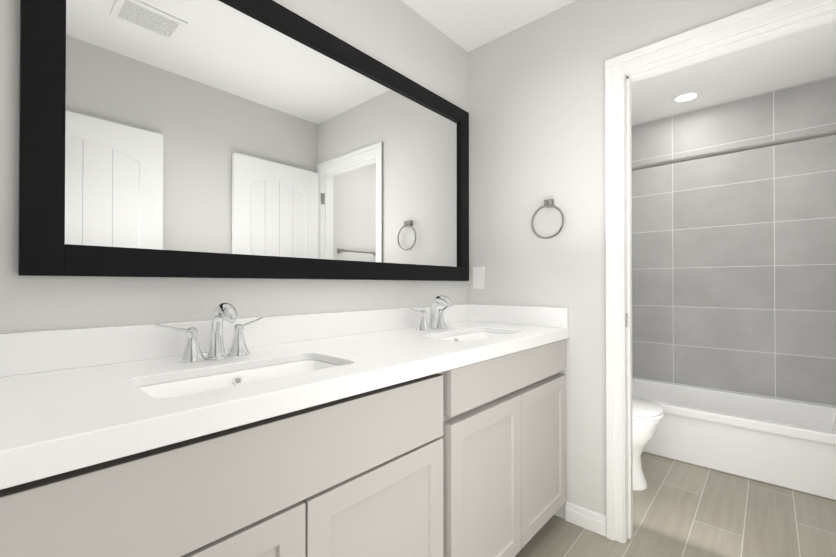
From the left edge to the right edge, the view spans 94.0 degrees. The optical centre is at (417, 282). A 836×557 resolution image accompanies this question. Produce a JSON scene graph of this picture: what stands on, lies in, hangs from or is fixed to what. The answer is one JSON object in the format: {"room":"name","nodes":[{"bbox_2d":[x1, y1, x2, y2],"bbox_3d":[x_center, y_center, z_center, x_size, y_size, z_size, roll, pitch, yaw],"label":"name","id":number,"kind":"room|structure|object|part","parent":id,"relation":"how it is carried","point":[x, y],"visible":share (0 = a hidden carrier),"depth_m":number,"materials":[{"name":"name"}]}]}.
{"room":"bathroom","nodes":[
{"label":"bathroom","id":0,"kind":"room"},
{"bbox_2d":[0,0,467,333],"bbox_3d":[-0.600,-0.102,1.336,0.120,2.450,2.760,0,-1,42],"label":"wall","id":1,"kind":"structure","parent":0,"point":[401,37],"depth_m":1.25,"materials":[{"name":"paint"}]},
{"bbox_2d":[18,0,468,280],"bbox_3d":[-0.314,-0.483,1.542,0.031,0.945,1.764,0,-1,42],"label":"mirror","id":2,"kind":"object","parent":1,"relation":"attached to","point":[264,139],"visible":0.98,"depth_m":1.22,"materials":[{"name":"black"}]},
{"bbox_2d":[0,304,467,374],"bbox_3d":[-0.325,0.167,1.533,0.018,0.095,1.850,0,-1,42],"label":"backsplash","id":3,"kind":"structure","parent":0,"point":[21,353],"depth_m":1.03,"materials":[{"name":"white stone"}]},
{"bbox_2d":[401,0,835,124],"bbox_3d":[0.687,-1.357,1.385,1.980,0.060,4.540,0,-1,42],"label":"ceiling","id":4,"kind":"structure","parent":0,"point":[801,56],"depth_m":2.31,"materials":[{"name":"paint"}]},
{"bbox_2d":[671,90,701,102],"bbox_3d":[1.902,-1.313,2.767,0.180,0.010,0.180,0,-1,42],"label":"recessed light","id":5,"kind":"object","parent":4,"relation":"in","point":[697,92],"depth_m":2.76,"materials":[{"name":"white"}]},
{"bbox_3d":[1.902,-1.313,2.767,0.126,0.002,0.126,0,-1,42],"label":"recessed ceiling light lens","id":6,"kind":"part","parent":5,"relation":"part of","materials":[{"name":"white plastic"}]},
{"bbox_2d":[468,0,771,518],"bbox_3d":[0.891,-0.099,1.772,1.515,2.450,0.120,0,-1,42],"label":"wall","id":7,"kind":"structure","parent":0,"point":[536,99],"depth_m":1.87,"materials":[{"name":"paint"}]},
{"bbox_2d":[473,267,483,288],"bbox_3d":[0.338,-0.024,2.183,0.070,0.122,0.008,0,-1,42],"label":"electrical outlet plate","id":8,"kind":"object","parent":7,"relation":"attached to","point":[478,277],"visible":1,"depth_m":2.18,"materials":[{"name":"white plastic"}]},
{"bbox_2d":[468,304,567,326],"bbox_3d":[0.500,0.170,2.023,0.554,0.095,0.018,0,-1,42],"label":"backsplash","id":9,"kind":"structure","parent":7,"relation":"attached to","point":[538,316],"depth_m":1.99,"materials":[{"name":"white stone"}]},
{"bbox_2d":[531,199,564,238],"bbox_3d":[0.633,-0.306,1.894,0.166,0.195,0.044,0,-1,42],"label":"towel ring","id":10,"kind":"object","parent":7,"relation":"attached to","point":[548,203],"visible":0.96,"depth_m":1.88,"materials":[{"name":"silver metal"}]},
{"bbox_2d":[565,502,605,536],"bbox_3d":[0.766,1.082,1.786,0.183,0.088,0.014,0,-1,42],"label":"baseboard","id":11,"kind":"structure","parent":7,"relation":"attached to","point":[590,520],"depth_m":1.78,"materials":[{"name":"white wood"}]},
{"bbox_2d":[605,0,835,543],"bbox_3d":[1.170,0.071,1.509,0.794,2.107,0.141,0,-1,42],"label":"door frame","id":12,"kind":"structure","parent":7,"relation":"attached to","point":[742,21],"depth_m":1.69,"materials":[{"name":"white wood"}]},
{"bbox_2d":[625,313,627,326],"bbox_3d":[0.911,0.165,1.706,0.002,0.060,0.028,0,-1,42],"label":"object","id":13,"kind":"structure","parent":12,"relation":"attached to","point":[626,323],"depth_m":1.70,"materials":[{"name":"silver metal"}]},
{"bbox_2d":[515,452,835,556],"bbox_3d":[0.687,1.153,1.368,1.980,0.060,4.540,0,-1,42],"label":"floor","id":14,"kind":"structure","parent":0,"point":[682,509],"depth_m":1.82,"materials":[{"name":"beige tile"}]},
{"bbox_2d":[0,339,565,556],"bbox_3d":[-0.129,0.692,1.341,0.561,0.862,1.868,0,-1,42],"label":"bathroom vanity","id":15,"kind":"object","parent":14,"relation":"on","point":[433,429],"depth_m":0.90,"materials":[{"name":"grey paint"}]},
{"bbox_2d":[0,319,568,494],"bbox_3d":[-0.123,0.237,1.339,0.576,0.048,1.868,0,-1,42],"label":"countertop","id":16,"kind":"structure","parent":15,"relation":"on","point":[69,420],"depth_m":0.77,"materials":[{"name":"white stone"}]},
{"bbox_2d":[152,303,267,366],"bbox_3d":[-0.521,0.159,1.053,0.182,0.208,0.287,0,-1,42],"label":"faucet","id":17,"kind":"object","parent":16,"relation":"on","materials":[{"name":"silver metal"}]},
{"bbox_2d":[136,359,335,398],"bbox_3d":[-0.393,0.303,0.937,0.288,0.139,0.517,0,-1,42],"label":"sink","id":18,"kind":"object","parent":16,"relation":"in","point":[246,374],"depth_m":0.99,"materials":[{"name":"white ceramic"}]},
{"bbox_2d":[408,295,455,330],"bbox_3d":[0.108,0.164,1.753,0.182,0.208,0.287,0,-1,42],"label":"faucet","id":19,"kind":"object","parent":16,"relation":"on","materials":[{"name":"silver metal"}]},
{"bbox_2d":[440,331,507,342],"bbox_3d":[0.236,0.307,1.637,0.288,0.139,0.518,0,-1,42],"label":"sink","id":20,"kind":"object","parent":16,"relation":"in","point":[467,335],"depth_m":1.80,"materials":[{"name":"white ceramic"}]},
{"bbox_2d":[632,396,664,489],"bbox_3d":[1.033,0.730,2.347,0.768,0.800,0.468,0,-1,42],"label":"toilet","id":21,"kind":"object","parent":14,"relation":"on","point":[648,415],"visible":0.1,"depth_m":2.09,"materials":[{"name":"white ceramic"}]},
{"bbox_3d":[1.122,0.704,2.267,0.528,0.045,0.392,0,-1,42],"label":"seat","id":22,"kind":"part","parent":21,"relation":"part of","materials":[{"name":"white ceramic"}]},
{"bbox_2d":[632,377,835,500],"bbox_3d":[1.910,0.960,2.671,1.632,0.345,0.701,0,-1,42],"label":"bathtub","id":23,"kind":"object","parent":14,"relation":"on","point":[786,443],"visible":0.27,"depth_m":2.34,"materials":[{"name":"white ceramic"}]},
{"bbox_2d":[631,75,835,405],"bbox_3d":[2.160,-0.090,3.016,1.980,2.450,0.132,0,-1,42],"label":"wall tile","id":24,"kind":"structure","parent":0,"point":[733,272],"depth_m":2.79,"materials":[{"name":"grey tile"}]},
{"bbox_3d":[1.291,-0.089,3.222,0.012,2.450,0.723,0,-1,42],"label":"wall tile","id":25,"kind":"structure","parent":0,"visible":0},
{"bbox_2d":[632,130,835,170],"bbox_3d":[1.699,-0.774,2.448,1.640,0.064,0.064,0,-1,42],"label":"rail","id":26,"kind":"object","parent":25,"relation":"attached to","point":[778,142],"visible":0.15,"depth_m":2.27,"materials":[{"name":"silver metal"}]}
]}

